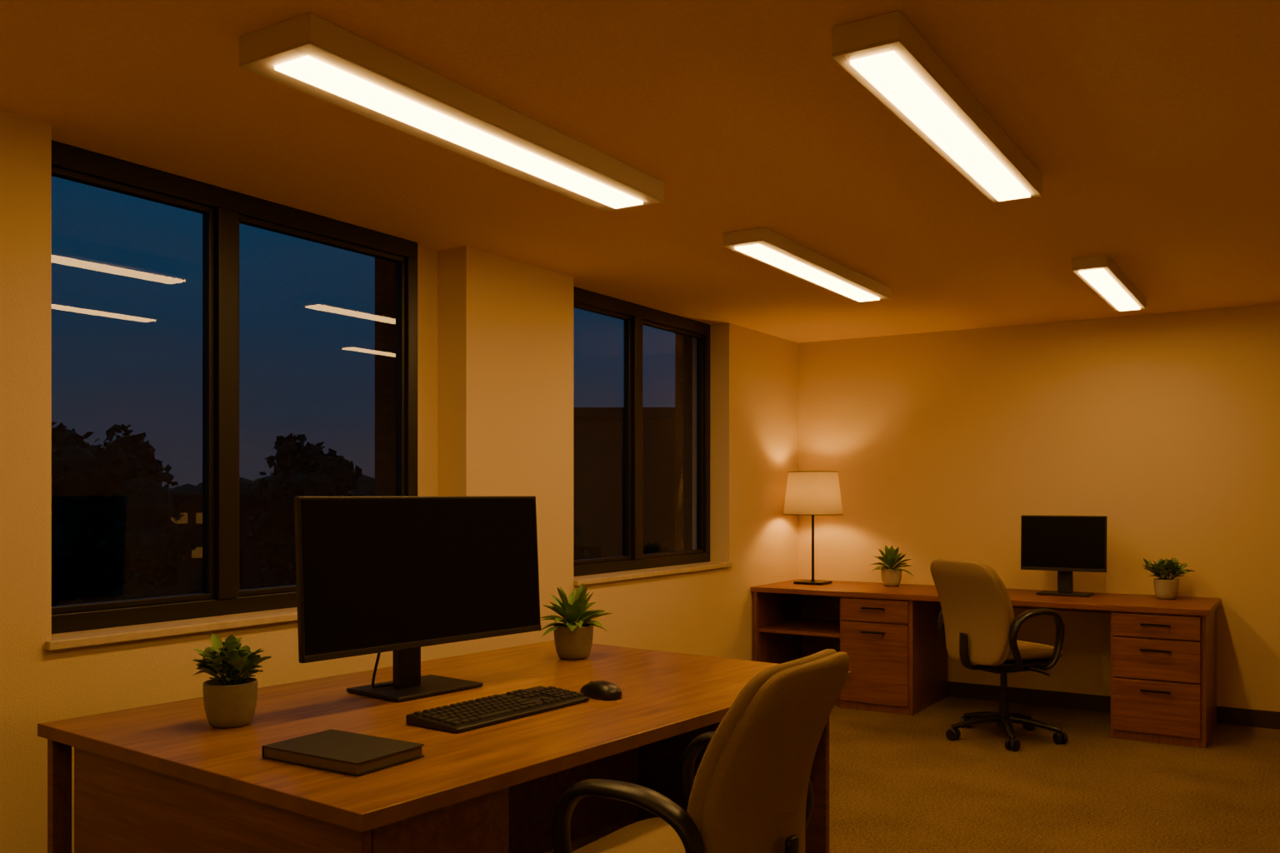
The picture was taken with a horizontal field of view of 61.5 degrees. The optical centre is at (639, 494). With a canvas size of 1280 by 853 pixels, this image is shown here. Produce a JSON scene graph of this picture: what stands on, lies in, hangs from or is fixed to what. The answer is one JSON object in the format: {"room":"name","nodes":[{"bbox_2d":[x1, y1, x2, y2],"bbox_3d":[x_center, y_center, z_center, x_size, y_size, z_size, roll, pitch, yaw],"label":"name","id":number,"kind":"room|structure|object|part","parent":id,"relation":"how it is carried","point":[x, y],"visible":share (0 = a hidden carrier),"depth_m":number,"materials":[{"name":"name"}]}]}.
{"room":"office","nodes":[
{"label":"office","id":0,"kind":"room"},
{"bbox_2d":[0,110,798,852],"bbox_3d":[-1.473,0.125,3.882,0.270,2.450,9.400,0,0,32],"label":"wall","id":1,"kind":"structure","parent":0,"point":[495,332],"depth_m":4.81,"materials":[{"name":"beige paint"}]},
{"bbox_2d":[45,607,297,650],"bbox_3d":[-1.334,0.446,4.004,0.215,0.028,1.855,0,0,32],"label":"window sill","id":2,"kind":"structure","parent":1,"relation":"attached to","point":[134,632],"depth_m":3.53,"materials":[{"name":"wood"}]},
{"bbox_2d":[51,165,405,614],"bbox_3d":[-1.444,-0.327,3.994,0.040,1.397,1.560,0,0,32],"label":"window","id":3,"kind":"structure","parent":1,"relation":"in","point":[207,212],"depth_m":3.83,"materials":[{"name":"brown metal"}]},
{"bbox_2d":[51,140,417,634],"bbox_3d":[-1.440,-0.334,3.991,0.080,1.532,1.680,0,0,32],"label":"frame","id":4,"kind":"object","parent":1,"relation":"attached to","point":[227,204],"visible":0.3,"depth_m":3.85,"materials":[{"name":"brown metal"}]},
{"bbox_2d":[573,301,704,564],"bbox_3d":[-0.026,-0.327,6.245,0.040,1.397,1.580,0,0,32],"label":"window","id":5,"kind":"structure","parent":1,"relation":"in","point":[627,322],"depth_m":6.17,"materials":[{"name":"brown metal"}]},
{"bbox_2d":[573,286,709,576],"bbox_3d":[-0.022,-0.334,6.242,0.080,1.532,1.700,0,0,32],"label":"frame","id":6,"kind":"object","parent":1,"relation":"attached to","point":[637,312],"visible":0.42,"depth_m":6.21,"materials":[{"name":"brown metal"}]},
{"bbox_2d":[573,561,732,585],"bbox_3d":[0.048,0.446,6.198,0.215,0.028,1.698,0,0,32],"label":"trim","id":7,"kind":"structure","parent":1,"relation":"attached to","point":[642,573],"depth_m":6.04,"materials":[{"name":"stone"}]},
{"bbox_2d":[375,257,692,551],"bbox_3d":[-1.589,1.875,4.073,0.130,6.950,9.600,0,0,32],"label":"window reveal","id":8,"kind":"structure","parent":0,"point":[385,271],"depth_m":4.82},
{"bbox_2d":[0,0,1279,343],"bbox_3d":[0.740,-1.160,2.489,5.500,0.120,9.700,0,0,32],"label":"ceiling","id":9,"kind":"structure","parent":0,"point":[1151,128],"depth_m":3.31,"materials":[{"name":"paint"}]},
{"bbox_2d":[239,12,664,212],"bbox_3d":[-0.439,-1.060,3.178,0.250,0.080,1.570,0,0,32],"label":"ceiling light fixture","id":10,"kind":"object","parent":9,"relation":"attached to","point":[308,53],"depth_m":2.89,"materials":[{"name":"white plastic"}]},
{"bbox_2d":[722,226,889,302],"bbox_3d":[0.839,-1.067,5.114,0.190,0.065,1.550,0,0,32],"label":"ceiling light fixture","id":11,"kind":"object","parent":9,"relation":"attached to","point":[763,245],"depth_m":4.88,"materials":[{"name":"white plastic"}]},
{"bbox_2d":[831,10,1042,203],"bbox_3d":[0.917,-1.060,3.113,0.165,0.080,1.495,0,0,32],"label":"ceiling light fixture","id":12,"kind":"object","parent":9,"relation":"attached to","point":[885,52],"depth_m":2.82,"materials":[{"name":"white plastic"}]},
{"bbox_2d":[1071,254,1145,311],"bbox_3d":[2.420,-1.067,5.508,0.155,0.065,1.320,0,0,32],"label":"ceiling light fixture","id":13,"kind":"object","parent":9,"relation":"attached to","point":[1100,272],"depth_m":5.27,"materials":[{"name":"white plastic"}]},
{"bbox_2d":[543,696,1279,852],"bbox_3d":[0.740,1.410,2.489,5.500,0.120,9.700,0,0,32],"label":"floor","id":14,"kind":"structure","parent":0,"point":[897,784],"depth_m":4.94,"materials":[{"name":"carpet"}]},
{"bbox_2d":[37,640,851,852],"bbox_3d":[-0.431,0.975,3.234,1.330,0.750,2.050,0,0,37],"label":"office desk","id":15,"kind":"object","parent":14,"relation":"on","point":[159,778],"visible":0.81,"depth_m":2.70,"materials":[{"name":"brown wood"}]},
{"bbox_3d":[-1.533,0.992,2.840,0.030,0.717,0.050,0,0,37],"label":"corner post","id":16,"kind":"part","parent":15,"relation":"part of","materials":[{"name":"brown wood"}]},
{"bbox_3d":[-0.987,0.992,2.423,1.155,0.717,0.025,0,0,37],"label":"panel","id":17,"kind":"part","parent":15,"relation":"part of","materials":[{"name":"brown wood"}]},
{"bbox_2d":[191,633,271,728],"bbox_3d":[-1.065,0.479,2.807,0.194,0.240,0.200,0,0,40],"label":"potted plant","id":18,"kind":"object","parent":15,"relation":"on","point":[230,699],"visible":1,"depth_m":2.76,"materials":[{"name":"green plant"}]},
{"bbox_3d":[-1.068,0.542,2.803,0.134,0.113,0.134,0,0,40],"label":"pot","id":19,"kind":"part","parent":18,"relation":"part of","materials":[{"name":"ceramic"}]},
{"bbox_2d":[261,729,424,776],"bbox_3d":[-0.677,0.585,2.453,0.304,0.028,0.206,0,0,32],"label":"notebook","id":20,"kind":"object","parent":15,"relation":"on","point":[335,751],"visible":1,"depth_m":2.41,"materials":[{"name":"black leather"}]},
{"bbox_2d":[294,495,541,701],"bbox_3d":[-0.706,0.301,3.280,0.257,0.594,0.900,0,0,39],"label":"computer monitor","id":21,"kind":"object","parent":15,"relation":"on","point":[402,576],"visible":1,"depth_m":3.17,"materials":[{"name":"black plastic"}]},
{"bbox_3d":[-0.689,0.592,3.306,0.250,0.012,0.330,0,0,39],"label":"plate","id":22,"kind":"part","parent":21,"relation":"part of","materials":[{"name":"black plastic"}]},
{"bbox_2d":[405,685,589,733],"bbox_3d":[-0.380,0.583,2.963,0.190,0.031,0.530,0,0,36],"label":"keyboard","id":23,"kind":"object","parent":15,"relation":"on","point":[458,717],"visible":1,"depth_m":2.90,"materials":[{"name":"black plastic"}]},
{"bbox_3d":[-0.476,0.931,3.522,0.020,0.597,1.525,0,0,37],"label":"modesty panel","id":24,"kind":"part","parent":15,"relation":"part of","materials":[{"name":"brown wood"}]},
{"bbox_2d":[539,583,612,659],"bbox_3d":[-0.236,0.464,3.947,0.272,0.271,0.275,0,0,-5],"label":"potted plant","id":25,"kind":"object","parent":15,"relation":"on","point":[572,639],"visible":0.99,"depth_m":3.90,"materials":[{"name":"green plant"}]},
{"bbox_3d":[-0.244,0.538,3.947,0.145,0.122,0.145,0,0,44],"label":"pot","id":26,"kind":"part","parent":25,"relation":"part of","materials":[{"name":"ceramic"}]},
{"bbox_2d":[580,680,622,700],"bbox_3d":[-0.116,0.576,3.193,0.144,0.046,0.078,0,0,44],"label":"computer mouse","id":27,"kind":"object","parent":15,"relation":"on","point":[601,690],"visible":0.96,"depth_m":3.15,"materials":[{"name":"black plastic"}]},
{"bbox_3d":[0.160,0.992,4.013,1.200,0.717,0.025,0,0,37],"label":"panel","id":28,"kind":"part","parent":15,"relation":"part of","materials":[{"name":"brown wood"}]},
{"bbox_2d":[551,649,849,852],"bbox_3d":[0.108,0.850,2.499,0.729,1.000,0.662,0,0,32],"label":"office chair","id":29,"kind":"object","parent":14,"relation":"on","point":[751,791],"visible":1,"depth_m":2.25,"materials":[{"name":"fabric"}]},
{"bbox_3d":[-0.004,0.774,2.291,0.370,0.337,0.161,0,0,32],"label":"armrest","id":30,"kind":"part","parent":29,"relation":"part of","materials":[{"name":"black plastic"}]},
{"bbox_3d":[0.070,0.862,2.514,0.500,0.097,0.495,0,0,32],"label":"seat","id":31,"kind":"part","parent":29,"relation":"part of","materials":[{"name":"fabric"}]},
{"bbox_3d":[0.239,0.774,2.678,0.370,0.337,0.161,0,0,32],"label":"armrest","id":32,"kind":"part","parent":29,"relation":"part of","materials":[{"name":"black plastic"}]},
{"bbox_2d":[685,649,836,852],"bbox_3d":[0.297,0.635,2.372,0.199,0.570,0.507,0,0,32],"label":"backrest cushion","id":33,"kind":"object","parent":29,"relation":"on","point":[751,791],"depth_m":2.21,"materials":[{"name":"fabric"}]},
{"bbox_2d":[750,579,1220,748],"bbox_3d":[2.075,0.980,6.727,2.697,0.740,0.797,0,0,32],"label":"desk","id":34,"kind":"object","parent":14,"relation":"on","point":[1163,652],"visible":0.95,"depth_m":6.58,"materials":[{"name":"brown wood"}]},
{"bbox_3d":[0.960,0.997,7.440,0.025,0.707,0.745,0,0,32],"label":"panel","id":35,"kind":"part","parent":34,"relation":"part of","materials":[{"name":"brown wood"}]},
{"bbox_2d":[782,471,843,585],"bbox_3d":[1.186,0.225,7.372,0.410,0.768,0.410,0,0,32],"label":"table lamp","id":36,"kind":"object","parent":34,"relation":"on","point":[807,493],"visible":1,"depth_m":7.22,"materials":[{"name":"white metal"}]},
{"bbox_3d":[1.186,-0.011,7.372,0.406,0.290,0.406,0,0,32],"label":"lamp shade","id":37,"kind":"part","parent":36,"relation":"part of","materials":[{"name":"fabric"}]},
{"bbox_3d":[1.411,0.997,7.589,0.580,0.707,0.012,0,0,32],"label":"shelf panel","id":38,"kind":"part","parent":34,"relation":"part of","materials":[{"name":"brown wood"}]},
{"bbox_2d":[870,545,913,586],"bbox_3d":[1.675,0.474,7.202,0.275,0.271,0.282,0,0,-3],"label":"potted plant","id":39,"kind":"object","parent":34,"relation":"on","point":[891,576],"visible":1,"depth_m":7.15,"materials":[{"name":"green plant"}]},
{"bbox_3d":[1.680,0.551,7.191,0.137,0.115,0.137,0,0,-41],"label":"pot","id":40,"kind":"part","parent":39,"relation":"part of","materials":[{"name":"beige ceramic"}]},
{"bbox_3d":[2.526,0.688,6.883,1.120,0.090,0.020,0,0,32],"label":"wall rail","id":41,"kind":"part","parent":34,"relation":"part of","materials":[{"name":"brown wood"}]},
{"bbox_2d":[1020,515,1107,597],"bbox_3d":[2.589,0.367,6.547,0.490,0.482,0.190,0,0,32],"label":"computer monitor","id":42,"kind":"object","parent":34,"relation":"on","point":[1066,545],"visible":1,"depth_m":6.49,"materials":[{"name":"black plastic"}]},
{"bbox_3d":[2.589,0.602,6.547,0.300,0.012,0.190,0,0,32],"label":"plate","id":43,"kind":"part","parent":42,"relation":"part of","materials":[{"name":"black plastic"}]},
{"bbox_3d":[3.008,0.997,6.156,0.470,0.707,0.735,0,0,32],"label":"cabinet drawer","id":44,"kind":"part","parent":34,"relation":"part of","materials":[{"name":"brown wood"}]},
{"bbox_2d":[1140,557,1194,599],"bbox_3d":[3.093,0.486,6.292,0.270,0.246,0.317,0,0,-25],"label":"potted plant","id":45,"kind":"object","parent":34,"relation":"on","point":[1164,587],"visible":1,"depth_m":6.26,"materials":[{"name":"green plant"}]},
{"bbox_3d":[3.087,0.551,6.304,0.137,0.115,0.137,0,0,-25],"label":"pot","id":46,"kind":"part","parent":45,"relation":"part of","materials":[{"name":"beige ceramic"}]},
{"bbox_2d":[930,558,1068,751],"bbox_3d":[1.988,0.850,5.962,0.699,1.000,0.651,0,0,-26],"label":"office chair","id":47,"kind":"object","parent":14,"relation":"on","point":[977,623],"visible":1,"depth_m":5.78,"materials":[{"name":"fabric"}]},
{"bbox_3d":[1.886,0.774,6.152,0.370,0.337,0.161,0,0,-26],"label":"armrest","id":48,"kind":"part","parent":47,"relation":"part of","materials":[{"name":"black plastic"}]},
{"bbox_2d":[940,558,1014,666],"bbox_3d":[1.795,0.635,5.854,0.199,0.570,0.507,0,0,-26],"label":"backrest cushion","id":49,"kind":"object","parent":47,"relation":"on","point":[977,620],"depth_m":5.75,"materials":[{"name":"fabric"}]},
{"bbox_3d":[2.035,0.862,5.971,0.500,0.097,0.495,0,0,-26],"label":"seat","id":50,"kind":"part","parent":47,"relation":"part of","materials":[{"name":"fabric"}]},
{"bbox_3d":[2.085,0.774,5.741,0.370,0.337,0.161,0,0,-26],"label":"armrest","id":51,"kind":"part","parent":47,"relation":"part of","materials":[{"name":"black plastic"}]},
{"bbox_3d":[2.141,0.960,5.838,0.016,0.023,0.211,0,0,-29],"label":"height lever","id":52,"kind":"part","parent":47,"relation":"part of","materials":[{"name":"black plastic"}]},
{"bbox_2d":[798,304,1279,712],"bbox_3d":[3.284,0.125,6.529,5.500,2.450,0.150,0,0,32],"label":"wall","id":53,"kind":"structure","parent":0,"point":[1164,427],"depth_m":6.79,"materials":[{"name":"beige paint"}]},
{"bbox_2d":[947,681,1279,729],"bbox_3d":[3.292,1.300,6.429,5.080,0.100,0.012,0,0,32],"label":"baseboard","id":54,"kind":"structure","parent":53,"relation":"attached to","point":[1229,716],"depth_m":6.79,"materials":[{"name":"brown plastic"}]},
{"label":"outside","id":55,"kind":"structure","parent":0,"visible":0},
{"bbox_3d":[-26.271,5.450,46.088,86.420,0.200,130.000,0,0,32],"label":"ground","id":56,"kind":"structure","parent":55,"visible":0},
{"bbox_2d":[51,498,159,595],"bbox_3d":[-12.323,2.498,22.583,3.962,5.713,4.064,0,0,32],"label":"tree","id":57,"kind":"object","parent":56,"relation":"on","point":[103,507],"visible":0.02,"depth_m":22.43,"materials":[{"name":"brown plant"}]},
{"bbox_2d":[51,421,196,606],"bbox_3d":[-7.975,2.151,15.369,3.027,6.405,2.644,0,0,-22],"label":"tree","id":58,"kind":"object","parent":56,"relation":"on","point":[88,566],"visible":0.57,"depth_m":14.79,"materials":[{"name":"brown plant"}]},
{"bbox_2d":[105,504,269,596],"bbox_3d":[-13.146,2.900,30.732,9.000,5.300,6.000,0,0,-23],"label":"wall","id":59,"kind":"structure","parent":56,"relation":"on","point":[189,571],"depth_m":28.16,"materials":[{"name":"black"}]},
{"bbox_2d":[170,513,202,558],"bbox_3d":[-11.703,1.060,28.073,1.000,1.180,0.040,0,0,-23],"label":"lit windows","id":60,"kind":"structure","parent":59,"relation":"in","point":[197,552],"depth_m":28.10,"materials":[{"name":"brown"}]},
{"bbox_2d":[147,549,242,585],"bbox_3d":[-12.350,3.000,27.807,7.100,3.100,0.037,0,0,-23],"label":"windows","id":61,"kind":"structure","parent":59,"relation":"in","point":[172,580],"depth_m":27.89,"materials":[{"name":"black glass"}]},
{"bbox_2d":[166,472,374,496],"bbox_3d":[-22.264,2.436,54.624,117.871,8.464,37.617,0,0,-23],"label":"treeline","id":62,"kind":"object","parent":56,"relation":"on","point":[366,484],"visible":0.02,"depth_m":60.49,"materials":[{"name":"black plant"}]},
{"bbox_2d":[240,433,362,589],"bbox_3d":[-5.532,2.150,17.970,2.429,6.408,2.280,0,0,20],"label":"tree","id":63,"kind":"object","parent":56,"relation":"on","point":[300,471],"visible":0.34,"depth_m":17.58,"materials":[{"name":"brown plant"}]},
{"bbox_2d":[573,523,598,559],"bbox_3d":[-1.371,2.922,18.486,1.606,4.865,1.247,0,0,-2],"label":"tree","id":64,"kind":"object","parent":56,"relation":"on","point":[578,535],"visible":0.03,"depth_m":18.60,"materials":[{"name":"brown plant"}]},
{"bbox_2d":[573,418,674,557],"bbox_3d":[-1.863,1.750,28.944,7.000,7.200,6.000,0,0,0],"label":"building","id":65,"kind":"structure","parent":56,"relation":"on","point":[598,443],"depth_m":25.94,"materials":[{"name":"black"}]},
{"bbox_2d":[577,546,668,558],"bbox_3d":[-2.073,2.800,25.940,5.500,3.100,0.033,0,0,0],"label":"windows","id":66,"kind":"structure","parent":65,"relation":"in","point":[592,550],"depth_m":25.92,"materials":[{"name":"black glass"}]},
{"bbox_2d":[573,407,674,418],"bbox_3d":[-1.863,-1.975,28.944,7.300,0.250,6.300,0,0,0],"label":"roof parapet","id":67,"kind":"object","parent":65,"relation":"on","point":[578,412],"visible":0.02,"depth_m":25.79,"materials":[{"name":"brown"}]}
]}

